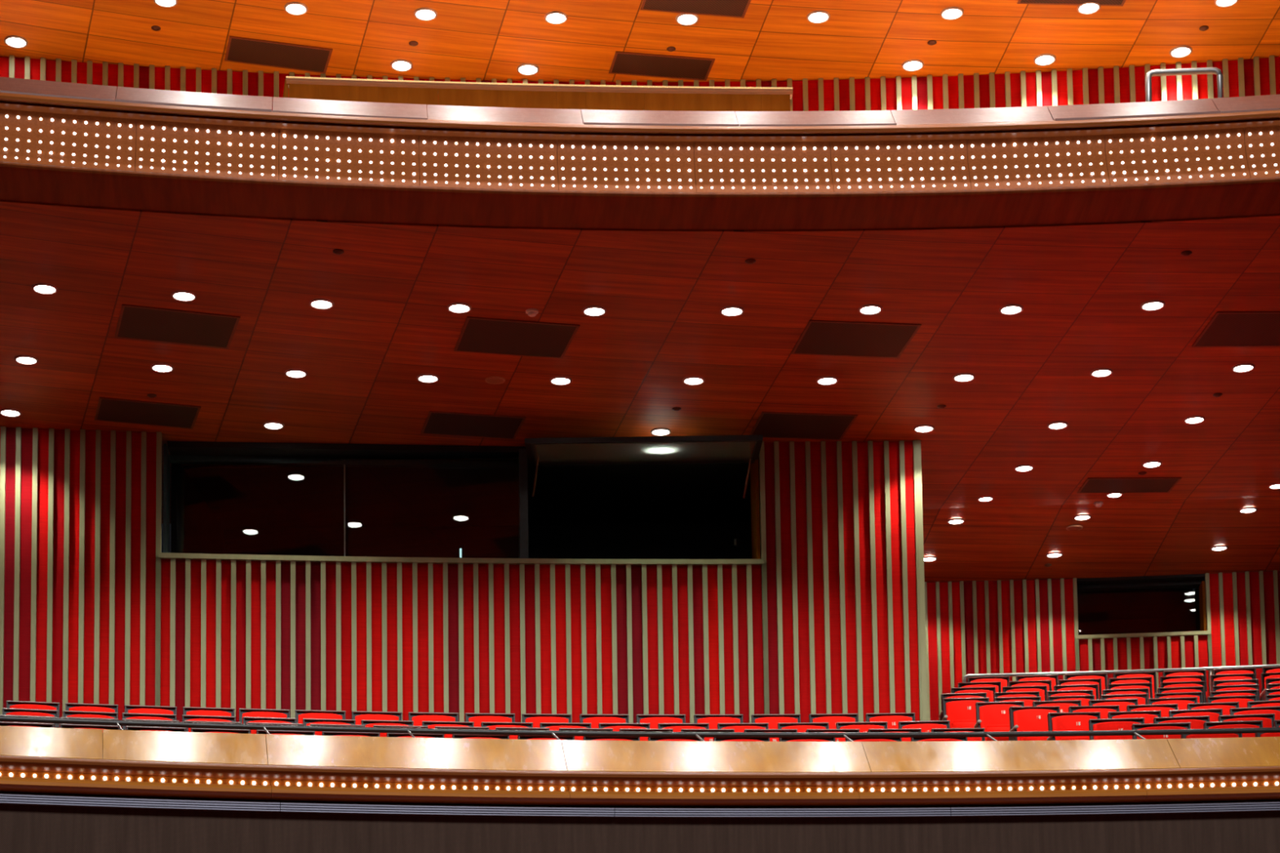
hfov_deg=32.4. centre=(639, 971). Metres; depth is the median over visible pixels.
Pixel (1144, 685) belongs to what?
seat
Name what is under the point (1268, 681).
seat
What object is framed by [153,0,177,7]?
recessed light
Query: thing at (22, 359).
recessed light
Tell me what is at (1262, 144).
light
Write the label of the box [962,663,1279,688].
guard rail
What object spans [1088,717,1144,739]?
seat
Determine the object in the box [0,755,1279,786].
trim
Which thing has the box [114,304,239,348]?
ceiling vent
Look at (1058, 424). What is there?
recessed light
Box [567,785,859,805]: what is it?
light strip
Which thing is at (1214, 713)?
seat
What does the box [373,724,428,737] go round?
seat
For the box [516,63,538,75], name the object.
recessed light
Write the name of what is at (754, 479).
trim
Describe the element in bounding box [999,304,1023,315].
recessed light
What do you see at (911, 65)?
recessed light
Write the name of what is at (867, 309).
recessed light
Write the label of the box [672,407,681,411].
sprinkler
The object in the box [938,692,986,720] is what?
seat
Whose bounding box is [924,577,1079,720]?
wall
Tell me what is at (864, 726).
seat
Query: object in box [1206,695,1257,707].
seat
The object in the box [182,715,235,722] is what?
seat
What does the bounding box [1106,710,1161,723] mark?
seat
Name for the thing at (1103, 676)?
seat
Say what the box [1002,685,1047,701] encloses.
seat
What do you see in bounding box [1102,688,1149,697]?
seat
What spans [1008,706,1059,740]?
seat
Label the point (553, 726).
seat
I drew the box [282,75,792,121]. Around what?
parapet
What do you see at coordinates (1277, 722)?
seat
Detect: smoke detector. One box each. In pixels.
[525,308,538,316]
[1093,501,1103,507]
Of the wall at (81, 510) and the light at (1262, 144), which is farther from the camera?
the wall at (81, 510)
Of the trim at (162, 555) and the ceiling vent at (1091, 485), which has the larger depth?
the ceiling vent at (1091, 485)
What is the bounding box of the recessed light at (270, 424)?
[262,421,284,429]
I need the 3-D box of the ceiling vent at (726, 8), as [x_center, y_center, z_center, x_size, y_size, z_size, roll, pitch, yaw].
[0.500,-8.542,19.368,0.939,0.014,0.419,0,-5,-10]
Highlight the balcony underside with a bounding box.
[0,161,1279,230]
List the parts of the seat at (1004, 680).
rail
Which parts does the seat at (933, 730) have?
rail, backrest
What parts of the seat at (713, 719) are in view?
rail, backrest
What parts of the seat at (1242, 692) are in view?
rail, backrest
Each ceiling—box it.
[0,0,1279,82]
[0,200,1279,523]
[922,497,1279,582]
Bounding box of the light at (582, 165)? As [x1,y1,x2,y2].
[556,139,696,191]
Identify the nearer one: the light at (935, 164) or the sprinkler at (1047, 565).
the light at (935, 164)
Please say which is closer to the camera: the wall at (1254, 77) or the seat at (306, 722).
the seat at (306, 722)
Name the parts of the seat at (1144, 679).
rail, backrest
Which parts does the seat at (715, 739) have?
rail, backrest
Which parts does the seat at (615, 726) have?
rail, backrest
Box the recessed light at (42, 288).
[31,283,57,294]
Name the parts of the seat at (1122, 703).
rail, backrest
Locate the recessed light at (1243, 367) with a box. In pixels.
[1231,363,1254,372]
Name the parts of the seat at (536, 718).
rail, backrest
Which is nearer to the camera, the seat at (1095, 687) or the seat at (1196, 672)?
the seat at (1095, 687)
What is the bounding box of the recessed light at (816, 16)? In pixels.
[806,10,830,23]
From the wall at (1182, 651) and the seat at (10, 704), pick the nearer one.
the seat at (10, 704)
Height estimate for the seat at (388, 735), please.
0.875 m
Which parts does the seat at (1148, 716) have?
rail, backrest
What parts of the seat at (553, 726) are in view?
rail, backrest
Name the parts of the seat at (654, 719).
rail, backrest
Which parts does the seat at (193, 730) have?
backrest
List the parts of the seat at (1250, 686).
rail, backrest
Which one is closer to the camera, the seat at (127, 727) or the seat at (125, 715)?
the seat at (127, 727)
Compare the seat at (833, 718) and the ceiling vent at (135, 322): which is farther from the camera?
the seat at (833, 718)
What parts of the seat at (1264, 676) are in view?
armrest, rail, backrest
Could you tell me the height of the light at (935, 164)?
0.483 m
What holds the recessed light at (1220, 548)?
in the ceiling at (1155, 538)
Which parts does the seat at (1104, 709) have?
rail, backrest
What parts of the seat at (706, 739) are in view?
rail, backrest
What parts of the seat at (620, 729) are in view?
backrest, rail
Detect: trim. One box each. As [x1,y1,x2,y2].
[0,76,1279,126]
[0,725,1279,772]
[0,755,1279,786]
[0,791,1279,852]
[0,793,1279,817]
[158,552,764,565]
[167,440,751,466]
[750,458,759,559]
[915,440,928,720]
[1076,630,1209,639]
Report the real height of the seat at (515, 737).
0.875 m
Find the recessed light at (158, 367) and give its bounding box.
[151,363,173,373]
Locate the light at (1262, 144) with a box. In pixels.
[1244,125,1279,178]
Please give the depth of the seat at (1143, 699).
21.41 m
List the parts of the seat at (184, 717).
backrest, rail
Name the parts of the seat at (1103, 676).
rail, backrest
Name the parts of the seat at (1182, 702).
rail, backrest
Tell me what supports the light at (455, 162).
attached to the balcony underside
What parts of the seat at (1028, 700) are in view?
rail, backrest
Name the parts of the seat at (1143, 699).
rail, backrest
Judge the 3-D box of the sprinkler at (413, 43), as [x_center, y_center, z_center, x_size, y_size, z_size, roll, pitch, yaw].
[-2.061,-8.443,20.031,0.084,0.025,0.083,-1,-5,0]
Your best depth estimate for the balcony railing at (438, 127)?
15.92 m
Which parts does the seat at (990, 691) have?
rail, backrest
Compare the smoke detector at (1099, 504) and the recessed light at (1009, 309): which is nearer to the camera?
the recessed light at (1009, 309)
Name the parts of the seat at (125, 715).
backrest, rail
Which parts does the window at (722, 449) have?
sash frame, pane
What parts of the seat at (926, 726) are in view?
rail, backrest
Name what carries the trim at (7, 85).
on the balcony railing at (438, 127)
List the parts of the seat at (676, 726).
rail, backrest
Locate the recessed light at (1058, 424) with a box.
[1047,421,1068,429]
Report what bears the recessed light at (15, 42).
in the ceiling at (486, 40)
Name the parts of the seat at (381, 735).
backrest, rail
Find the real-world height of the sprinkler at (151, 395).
0.025 m
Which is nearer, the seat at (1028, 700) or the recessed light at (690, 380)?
the recessed light at (690, 380)
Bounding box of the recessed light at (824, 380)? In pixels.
[816,376,838,385]
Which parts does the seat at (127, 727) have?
backrest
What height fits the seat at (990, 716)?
0.875 m
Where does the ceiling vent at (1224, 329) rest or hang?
in the ceiling at (1081, 289)
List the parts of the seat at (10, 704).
rail, backrest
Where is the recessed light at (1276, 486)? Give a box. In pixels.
[1268,483,1279,488]
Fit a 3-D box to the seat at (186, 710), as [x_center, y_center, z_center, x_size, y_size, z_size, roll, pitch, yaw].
[-3.830,-1.934,19.461,0.489,0.875,0.420,0,-5,-12]
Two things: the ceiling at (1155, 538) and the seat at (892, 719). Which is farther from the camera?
the ceiling at (1155, 538)
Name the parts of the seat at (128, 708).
backrest, rail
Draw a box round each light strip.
[0,770,271,799]
[271,779,569,804]
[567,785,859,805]
[856,782,1146,805]
[1142,779,1279,802]
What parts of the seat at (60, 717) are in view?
rail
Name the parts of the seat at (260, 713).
backrest, rail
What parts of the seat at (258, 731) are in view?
backrest, rail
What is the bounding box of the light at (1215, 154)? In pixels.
[1104,127,1250,185]
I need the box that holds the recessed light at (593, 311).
[582,306,606,316]
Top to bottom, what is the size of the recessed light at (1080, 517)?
0.025 m
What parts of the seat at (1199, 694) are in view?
rail, backrest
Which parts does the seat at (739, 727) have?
rail, backrest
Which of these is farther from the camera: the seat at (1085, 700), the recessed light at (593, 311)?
the seat at (1085, 700)
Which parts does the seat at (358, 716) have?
rail, backrest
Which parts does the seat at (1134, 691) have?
rail, backrest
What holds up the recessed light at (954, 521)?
in the ceiling at (1155, 538)
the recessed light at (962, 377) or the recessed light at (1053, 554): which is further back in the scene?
the recessed light at (1053, 554)
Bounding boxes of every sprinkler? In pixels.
[146,393,156,398]
[151,26,160,31]
[333,248,343,254]
[408,40,417,46]
[666,46,675,52]
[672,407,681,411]
[745,258,755,264]
[927,40,936,45]
[937,404,946,408]
[1044,563,1051,567]
[1137,471,1146,475]
[1181,250,1191,256]
[1199,26,1208,31]
[1213,392,1222,397]
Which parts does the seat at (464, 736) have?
rail, backrest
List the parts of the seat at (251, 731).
backrest, rail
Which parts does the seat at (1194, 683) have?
rail, backrest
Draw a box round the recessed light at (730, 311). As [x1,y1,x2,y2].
[720,306,744,316]
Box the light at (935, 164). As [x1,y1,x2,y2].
[830,139,971,191]
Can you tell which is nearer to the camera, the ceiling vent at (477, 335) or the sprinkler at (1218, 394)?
the ceiling vent at (477, 335)
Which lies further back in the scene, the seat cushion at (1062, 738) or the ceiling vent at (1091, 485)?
the ceiling vent at (1091, 485)
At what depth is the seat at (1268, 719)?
18.15 m
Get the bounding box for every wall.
[0,54,1279,111]
[0,426,161,724]
[155,555,768,723]
[759,440,922,722]
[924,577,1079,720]
[1074,632,1213,697]
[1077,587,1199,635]
[1204,569,1279,700]
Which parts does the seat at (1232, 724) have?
rail, backrest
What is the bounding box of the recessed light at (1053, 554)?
[1045,551,1062,557]
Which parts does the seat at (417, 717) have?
rail, backrest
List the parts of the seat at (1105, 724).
rail, backrest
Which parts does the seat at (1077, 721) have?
armrest, rail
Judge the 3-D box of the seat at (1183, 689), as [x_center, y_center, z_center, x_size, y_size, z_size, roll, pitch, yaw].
[5.382,-2.419,21.802,0.489,0.875,0.420,-1,-5,6]
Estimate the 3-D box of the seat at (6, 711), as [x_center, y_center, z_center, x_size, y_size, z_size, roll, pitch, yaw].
[-5.085,-1.779,18.277,0.489,0.875,0.420,1,-5,-16]
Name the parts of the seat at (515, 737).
backrest, rail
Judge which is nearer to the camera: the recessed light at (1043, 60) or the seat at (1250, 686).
the recessed light at (1043, 60)
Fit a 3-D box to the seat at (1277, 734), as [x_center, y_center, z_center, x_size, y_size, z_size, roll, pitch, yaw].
[4.876,-1.420,16.463,0.489,0.875,0.420,-1,-5,2]
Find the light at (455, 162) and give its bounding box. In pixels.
[418,135,558,190]
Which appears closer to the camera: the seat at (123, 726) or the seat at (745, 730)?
the seat at (123, 726)
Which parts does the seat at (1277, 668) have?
rail, backrest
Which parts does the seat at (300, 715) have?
backrest, rail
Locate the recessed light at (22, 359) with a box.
[14,355,38,364]
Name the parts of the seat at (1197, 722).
rail, backrest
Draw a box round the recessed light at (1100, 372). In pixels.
[1090,368,1112,377]
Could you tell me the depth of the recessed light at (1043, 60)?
20.46 m
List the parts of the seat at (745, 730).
rail, backrest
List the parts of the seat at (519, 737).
backrest, rail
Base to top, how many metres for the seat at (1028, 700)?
0.875 m
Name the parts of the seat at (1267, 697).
rail, backrest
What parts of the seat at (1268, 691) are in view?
rail, backrest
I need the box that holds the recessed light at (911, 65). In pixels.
[901,59,924,71]
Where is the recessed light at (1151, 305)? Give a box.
[1140,300,1164,311]
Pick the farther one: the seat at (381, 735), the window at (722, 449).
the window at (722, 449)
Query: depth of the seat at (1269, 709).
19.00 m
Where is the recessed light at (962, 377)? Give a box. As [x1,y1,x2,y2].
[952,373,975,382]
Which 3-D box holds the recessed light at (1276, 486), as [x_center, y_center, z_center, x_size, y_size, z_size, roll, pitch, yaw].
[6.628,-5.048,22.897,0.170,0.022,0.170,-1,-5,0]
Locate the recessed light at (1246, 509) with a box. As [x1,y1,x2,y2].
[1239,506,1257,513]
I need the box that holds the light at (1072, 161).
[966,134,1110,189]
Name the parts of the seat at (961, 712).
backrest, rail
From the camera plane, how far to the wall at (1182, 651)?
25.17 m
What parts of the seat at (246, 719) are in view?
backrest, rail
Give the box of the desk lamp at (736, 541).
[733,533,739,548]
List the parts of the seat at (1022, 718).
armrest, rail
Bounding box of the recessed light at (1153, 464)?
[1142,460,1162,467]
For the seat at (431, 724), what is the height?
0.875 m
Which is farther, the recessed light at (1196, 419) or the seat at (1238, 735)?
the recessed light at (1196, 419)
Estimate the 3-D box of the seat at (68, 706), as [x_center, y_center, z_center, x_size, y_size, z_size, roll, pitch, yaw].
[-4.813,-1.940,19.233,0.489,0.875,0.420,0,-5,-14]
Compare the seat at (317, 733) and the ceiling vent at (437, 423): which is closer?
the seat at (317, 733)
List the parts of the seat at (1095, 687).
rail, backrest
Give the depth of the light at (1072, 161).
16.04 m
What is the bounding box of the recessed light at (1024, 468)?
[1013,464,1034,471]
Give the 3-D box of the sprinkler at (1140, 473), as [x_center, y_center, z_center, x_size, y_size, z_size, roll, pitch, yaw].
[5.116,-5.069,22.402,0.084,0.025,0.083,-1,-5,0]
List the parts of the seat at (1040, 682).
rail, backrest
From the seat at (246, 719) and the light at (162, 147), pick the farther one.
the seat at (246, 719)
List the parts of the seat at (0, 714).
rail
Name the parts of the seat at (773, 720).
rail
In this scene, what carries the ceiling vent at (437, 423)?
in the ceiling at (1081, 289)
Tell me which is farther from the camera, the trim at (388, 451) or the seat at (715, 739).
the trim at (388, 451)
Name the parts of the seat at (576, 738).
backrest, rail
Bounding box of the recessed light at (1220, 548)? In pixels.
[1210,545,1227,551]
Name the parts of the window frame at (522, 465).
pane, pane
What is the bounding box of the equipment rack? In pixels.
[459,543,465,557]
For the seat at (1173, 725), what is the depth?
17.35 m
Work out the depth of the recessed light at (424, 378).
19.37 m
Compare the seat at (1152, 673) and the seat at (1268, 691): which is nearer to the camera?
the seat at (1268, 691)
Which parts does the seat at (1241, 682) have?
rail, backrest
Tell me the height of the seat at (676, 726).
0.875 m
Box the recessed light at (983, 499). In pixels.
[977,496,993,502]
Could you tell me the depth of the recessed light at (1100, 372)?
19.47 m
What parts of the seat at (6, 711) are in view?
rail, backrest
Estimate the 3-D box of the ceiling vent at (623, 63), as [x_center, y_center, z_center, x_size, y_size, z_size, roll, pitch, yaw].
[0.201,-8.440,20.506,0.934,0.014,0.405,0,-5,-10]
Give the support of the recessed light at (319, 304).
in the ceiling at (1081, 289)
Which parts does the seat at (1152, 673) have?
rail, backrest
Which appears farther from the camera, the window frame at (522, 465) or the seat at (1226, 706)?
the window frame at (522, 465)
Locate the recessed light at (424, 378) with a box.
[417,373,439,382]
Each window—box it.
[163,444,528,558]
[170,457,760,559]
[524,435,762,497]
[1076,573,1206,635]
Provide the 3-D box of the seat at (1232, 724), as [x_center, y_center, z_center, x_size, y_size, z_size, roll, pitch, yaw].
[4.654,-1.548,17.148,0.489,0.875,0.420,-1,-5,4]
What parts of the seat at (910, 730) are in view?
rail, backrest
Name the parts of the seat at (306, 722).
backrest, rail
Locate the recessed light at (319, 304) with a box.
[309,298,333,309]
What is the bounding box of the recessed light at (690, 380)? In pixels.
[682,376,704,385]
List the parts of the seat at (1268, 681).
rail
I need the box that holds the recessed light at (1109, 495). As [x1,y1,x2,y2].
[1106,493,1122,497]
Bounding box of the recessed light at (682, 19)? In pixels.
[675,13,698,25]
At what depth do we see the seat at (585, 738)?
17.64 m
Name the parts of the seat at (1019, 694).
rail, backrest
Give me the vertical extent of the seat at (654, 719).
0.875 m
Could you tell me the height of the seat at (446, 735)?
0.875 m
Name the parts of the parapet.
panel, wood panel, wood panel, wood panel, wood panel, wood panel, wood panel, wood panel, wood panel, rail, wood panel, wood panel, wood panel, wood panel, wood panel, wood panel, wood panel, wood panel, wood panel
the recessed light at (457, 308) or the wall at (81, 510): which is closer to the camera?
the recessed light at (457, 308)
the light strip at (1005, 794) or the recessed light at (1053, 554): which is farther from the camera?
the recessed light at (1053, 554)
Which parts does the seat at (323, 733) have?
rail, backrest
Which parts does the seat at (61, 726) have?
rail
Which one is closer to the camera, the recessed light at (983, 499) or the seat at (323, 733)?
the seat at (323, 733)
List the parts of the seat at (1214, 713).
rail, backrest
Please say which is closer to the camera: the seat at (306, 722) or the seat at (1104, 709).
the seat at (306, 722)
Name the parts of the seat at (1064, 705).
rail, backrest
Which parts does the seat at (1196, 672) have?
rail, backrest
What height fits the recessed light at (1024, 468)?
0.026 m
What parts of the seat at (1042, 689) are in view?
rail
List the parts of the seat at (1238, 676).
rail, backrest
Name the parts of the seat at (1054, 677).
rail, backrest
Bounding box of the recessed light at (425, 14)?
[413,7,437,21]
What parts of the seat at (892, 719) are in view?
rail, backrest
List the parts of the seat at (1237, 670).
rail, backrest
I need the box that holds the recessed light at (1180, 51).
[1168,45,1192,57]
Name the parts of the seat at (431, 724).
backrest, rail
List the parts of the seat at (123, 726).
rail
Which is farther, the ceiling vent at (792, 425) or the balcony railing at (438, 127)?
the ceiling vent at (792, 425)
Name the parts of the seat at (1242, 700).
rail, backrest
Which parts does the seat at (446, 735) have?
backrest, rail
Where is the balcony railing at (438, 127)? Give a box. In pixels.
[0,92,1279,142]
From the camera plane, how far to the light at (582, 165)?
16.01 m
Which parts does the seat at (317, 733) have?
backrest, rail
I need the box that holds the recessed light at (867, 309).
[857,304,882,315]
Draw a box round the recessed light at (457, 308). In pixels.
[446,302,471,313]
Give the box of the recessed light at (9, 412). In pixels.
[0,408,21,417]
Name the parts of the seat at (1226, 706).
rail, backrest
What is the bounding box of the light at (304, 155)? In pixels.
[279,128,419,186]
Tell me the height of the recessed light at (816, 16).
0.028 m
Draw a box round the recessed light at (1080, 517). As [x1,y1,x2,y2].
[1073,514,1091,520]
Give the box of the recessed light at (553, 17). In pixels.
[544,11,567,24]
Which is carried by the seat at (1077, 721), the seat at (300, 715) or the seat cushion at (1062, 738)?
the seat cushion at (1062, 738)
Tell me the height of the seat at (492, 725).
0.875 m
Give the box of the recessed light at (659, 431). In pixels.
[650,427,671,435]
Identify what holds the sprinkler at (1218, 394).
attached to the ceiling at (1081, 289)
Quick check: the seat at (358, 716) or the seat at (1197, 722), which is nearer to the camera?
the seat at (1197, 722)
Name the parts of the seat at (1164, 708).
rail, backrest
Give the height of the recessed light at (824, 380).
0.026 m
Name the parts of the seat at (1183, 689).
rail, backrest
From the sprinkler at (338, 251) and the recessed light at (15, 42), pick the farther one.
the recessed light at (15, 42)
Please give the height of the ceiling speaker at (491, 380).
0.015 m
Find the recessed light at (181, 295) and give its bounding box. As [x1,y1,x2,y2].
[171,290,196,301]
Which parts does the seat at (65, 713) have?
rail, backrest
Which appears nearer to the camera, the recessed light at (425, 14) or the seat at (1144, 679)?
the recessed light at (425, 14)
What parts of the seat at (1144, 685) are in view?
rail, backrest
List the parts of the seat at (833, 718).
rail, backrest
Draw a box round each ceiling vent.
[93,396,200,429]
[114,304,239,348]
[224,35,333,73]
[420,410,525,439]
[453,316,579,359]
[608,51,715,80]
[640,0,751,17]
[749,411,857,439]
[791,320,921,358]
[1017,0,1125,6]
[1076,477,1182,493]
[1191,311,1279,346]
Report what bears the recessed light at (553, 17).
in the ceiling at (486, 40)
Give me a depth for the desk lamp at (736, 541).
22.34 m
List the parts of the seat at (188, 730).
rail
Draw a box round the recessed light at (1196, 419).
[1183,415,1204,423]
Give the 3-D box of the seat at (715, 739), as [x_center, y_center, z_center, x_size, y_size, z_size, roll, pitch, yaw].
[0.823,-1.473,17.549,0.489,0.875,0.420,0,-5,-5]
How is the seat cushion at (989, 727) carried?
on the seat at (990, 716)
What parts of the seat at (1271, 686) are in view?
rail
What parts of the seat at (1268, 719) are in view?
rail, backrest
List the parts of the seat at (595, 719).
rail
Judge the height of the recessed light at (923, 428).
0.026 m
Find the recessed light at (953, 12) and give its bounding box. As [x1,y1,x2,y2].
[940,6,964,20]
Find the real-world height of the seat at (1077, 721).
0.875 m
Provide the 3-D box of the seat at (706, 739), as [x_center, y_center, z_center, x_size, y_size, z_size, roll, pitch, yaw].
[0.576,-1.626,18.403,0.489,0.875,0.420,0,-5,-5]
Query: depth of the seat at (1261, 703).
19.77 m
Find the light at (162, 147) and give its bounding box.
[134,119,279,179]
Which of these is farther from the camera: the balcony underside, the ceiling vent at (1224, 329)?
the ceiling vent at (1224, 329)
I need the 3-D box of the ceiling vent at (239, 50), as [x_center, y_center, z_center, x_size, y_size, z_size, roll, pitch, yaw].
[-3.320,-8.417,20.200,0.932,0.014,0.453,1,-5,-16]
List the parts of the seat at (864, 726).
rail, backrest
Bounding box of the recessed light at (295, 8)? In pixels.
[284,1,307,15]
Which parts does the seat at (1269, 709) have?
rail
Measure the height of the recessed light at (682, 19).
0.028 m
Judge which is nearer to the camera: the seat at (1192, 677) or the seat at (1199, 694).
the seat at (1199, 694)
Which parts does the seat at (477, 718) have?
rail, backrest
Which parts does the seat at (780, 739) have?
rail, backrest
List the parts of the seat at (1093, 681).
rail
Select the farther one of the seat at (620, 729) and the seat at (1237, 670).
the seat at (1237, 670)
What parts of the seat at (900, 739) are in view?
rail, backrest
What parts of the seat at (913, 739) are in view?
rail, backrest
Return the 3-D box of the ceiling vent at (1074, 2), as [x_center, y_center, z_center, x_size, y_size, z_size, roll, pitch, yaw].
[3.827,-8.594,19.310,0.952,0.014,0.404,0,-5,-4]
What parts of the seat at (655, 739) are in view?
rail, backrest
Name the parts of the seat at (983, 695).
rail, backrest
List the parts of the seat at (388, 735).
rail, backrest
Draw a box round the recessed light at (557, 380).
[549,376,572,385]
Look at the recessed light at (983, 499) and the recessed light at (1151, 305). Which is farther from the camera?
the recessed light at (983, 499)
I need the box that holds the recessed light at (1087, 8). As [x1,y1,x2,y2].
[1076,2,1100,14]
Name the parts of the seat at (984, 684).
rail, backrest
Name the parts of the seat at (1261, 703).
rail, backrest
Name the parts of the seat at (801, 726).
rail, backrest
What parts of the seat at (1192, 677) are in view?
rail, backrest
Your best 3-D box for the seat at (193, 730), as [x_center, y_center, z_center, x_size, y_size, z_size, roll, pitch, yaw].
[-3.245,-1.467,16.945,0.489,0.875,0.420,0,-5,-12]
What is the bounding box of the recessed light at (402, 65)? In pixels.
[390,59,413,71]
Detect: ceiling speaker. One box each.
[484,376,505,384]
[1066,524,1082,530]
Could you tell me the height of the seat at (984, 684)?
0.875 m
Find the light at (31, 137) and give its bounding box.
[0,108,136,171]
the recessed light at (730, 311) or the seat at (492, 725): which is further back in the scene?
the seat at (492, 725)
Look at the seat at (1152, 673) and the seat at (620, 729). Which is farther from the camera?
the seat at (1152, 673)
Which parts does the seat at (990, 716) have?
backrest, rail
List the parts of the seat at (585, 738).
rail, backrest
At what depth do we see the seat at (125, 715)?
18.71 m
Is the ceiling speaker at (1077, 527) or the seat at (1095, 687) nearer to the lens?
the seat at (1095, 687)
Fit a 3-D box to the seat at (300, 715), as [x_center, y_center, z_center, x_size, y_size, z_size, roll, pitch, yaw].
[-2.867,-1.931,19.652,0.489,0.875,0.420,0,-5,-10]
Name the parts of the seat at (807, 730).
rail, backrest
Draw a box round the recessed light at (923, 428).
[913,424,934,432]
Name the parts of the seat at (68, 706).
rail, backrest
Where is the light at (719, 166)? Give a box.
[693,141,833,192]
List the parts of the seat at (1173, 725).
rail, backrest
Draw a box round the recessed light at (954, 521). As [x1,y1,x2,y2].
[946,518,964,524]
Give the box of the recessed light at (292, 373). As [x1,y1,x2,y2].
[284,368,307,377]
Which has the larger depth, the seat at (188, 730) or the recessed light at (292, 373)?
the recessed light at (292, 373)
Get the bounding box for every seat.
[0,714,57,727]
[0,721,54,727]
[2,707,57,727]
[6,700,59,728]
[59,724,119,729]
[60,716,118,724]
[62,710,118,718]
[65,702,118,712]
[120,704,177,728]
[121,712,177,719]
[122,718,179,729]
[125,725,186,732]
[182,706,235,716]
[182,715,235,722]
[184,720,240,732]
[191,728,250,733]
[239,708,290,724]
[242,716,296,724]
[246,722,302,733]
[256,729,315,737]
[294,709,346,723]
[302,718,355,725]
[310,724,365,735]
[321,731,380,737]
[351,711,402,724]
[360,720,413,727]
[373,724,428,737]
[386,733,444,737]
[408,711,458,725]
[422,720,474,728]
[435,726,489,737]
[452,733,509,738]
[465,712,515,726]
[480,721,533,729]
[495,727,550,739]
[517,735,574,740]
[521,713,571,727]
[539,722,591,730]
[559,728,613,740]
[579,714,629,728]
[582,736,639,740]
[598,723,650,731]
[618,728,673,740]
[635,714,685,728]
[647,737,704,741]
[657,723,709,731]
[680,728,734,741]
[693,714,742,728]
[713,737,769,741]
[716,723,768,732]
[743,728,797,741]
[751,714,800,728]
[777,722,829,732]
[778,737,835,741]
[805,728,859,741]
[808,713,858,728]
[835,721,887,732]
[844,737,902,742]
[865,712,915,728]
[867,728,921,741]
[897,720,950,732]
[910,737,967,741]
[930,728,985,741]
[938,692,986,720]
[941,697,989,728]
[951,686,995,702]
[957,681,1001,692]
[967,675,1009,692]
[973,701,1024,741]
[993,691,1039,698]
[993,696,1040,706]
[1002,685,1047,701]
[1008,680,1052,691]
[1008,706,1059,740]
[1015,674,1057,690]
[1031,700,1081,712]
[1046,689,1093,696]
[1046,711,1100,740]
[1047,694,1094,706]
[1053,684,1098,699]
[1057,678,1102,699]
[1064,672,1107,694]
[1067,705,1119,719]
[1088,698,1137,711]
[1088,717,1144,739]
[1100,693,1148,704]
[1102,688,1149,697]
[1106,682,1152,697]
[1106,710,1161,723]
[1107,676,1151,684]
[1113,671,1156,697]
[1126,703,1177,716]
[1131,722,1191,739]
[1147,697,1197,710]
[1152,715,1209,728]
[1154,691,1203,702]
[1157,686,1204,702]
[1159,675,1204,683]
[1160,680,1206,702]
[1162,669,1207,702]
[1168,708,1222,721]
[1180,733,1242,738]
[1186,702,1239,715]
[1203,720,1262,737]
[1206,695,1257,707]
[1208,689,1258,701]
[1209,673,1254,691]
[1211,684,1259,701]
[1212,667,1256,679]
[1212,679,1258,685]
[1217,713,1275,727]
[1229,706,1279,719]
[1246,699,1279,707]
[1254,732,1279,737]
[1259,672,1279,700]
[1262,666,1279,672]
[1264,688,1279,694]
[1264,694,1279,700]
[1265,678,1279,685]
[1266,683,1279,688]
[1273,720,1279,727]
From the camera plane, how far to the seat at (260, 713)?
19.72 m
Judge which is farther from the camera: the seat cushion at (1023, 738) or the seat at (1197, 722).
the seat cushion at (1023, 738)
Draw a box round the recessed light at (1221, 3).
[1214,0,1238,7]
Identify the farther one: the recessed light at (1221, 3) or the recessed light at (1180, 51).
the recessed light at (1180, 51)
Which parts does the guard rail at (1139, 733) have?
post, post, post, post, post, post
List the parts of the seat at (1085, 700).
rail, backrest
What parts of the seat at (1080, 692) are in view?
rail, backrest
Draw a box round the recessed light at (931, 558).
[924,555,937,561]
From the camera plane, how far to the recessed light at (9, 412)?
20.10 m
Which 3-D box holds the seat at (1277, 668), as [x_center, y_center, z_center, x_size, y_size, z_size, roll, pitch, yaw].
[6.922,-2.870,23.553,0.489,0.875,0.420,-1,-5,8]
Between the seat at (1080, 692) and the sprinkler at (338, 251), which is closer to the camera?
the sprinkler at (338, 251)
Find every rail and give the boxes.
[0,715,1279,741]
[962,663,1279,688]
[1145,66,1222,102]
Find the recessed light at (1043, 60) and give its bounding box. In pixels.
[1033,53,1056,66]
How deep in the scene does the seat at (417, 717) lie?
19.98 m
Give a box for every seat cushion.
[950,720,976,728]
[984,724,1009,741]
[1019,729,1048,740]
[1061,737,1089,740]
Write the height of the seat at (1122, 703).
0.875 m
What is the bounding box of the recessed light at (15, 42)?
[4,35,27,48]
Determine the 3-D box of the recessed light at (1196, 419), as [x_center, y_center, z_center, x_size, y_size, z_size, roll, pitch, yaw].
[5.239,-5.208,20.787,0.200,0.026,0.200,-1,-5,0]
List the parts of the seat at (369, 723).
backrest, rail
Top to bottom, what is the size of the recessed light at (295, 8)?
0.028 m
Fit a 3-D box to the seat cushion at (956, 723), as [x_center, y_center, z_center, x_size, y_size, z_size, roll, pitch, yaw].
[3.186,-2.316,21.239,0.380,0.229,0.133,-1,-5,0]
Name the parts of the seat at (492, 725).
backrest, rail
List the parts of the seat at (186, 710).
backrest, rail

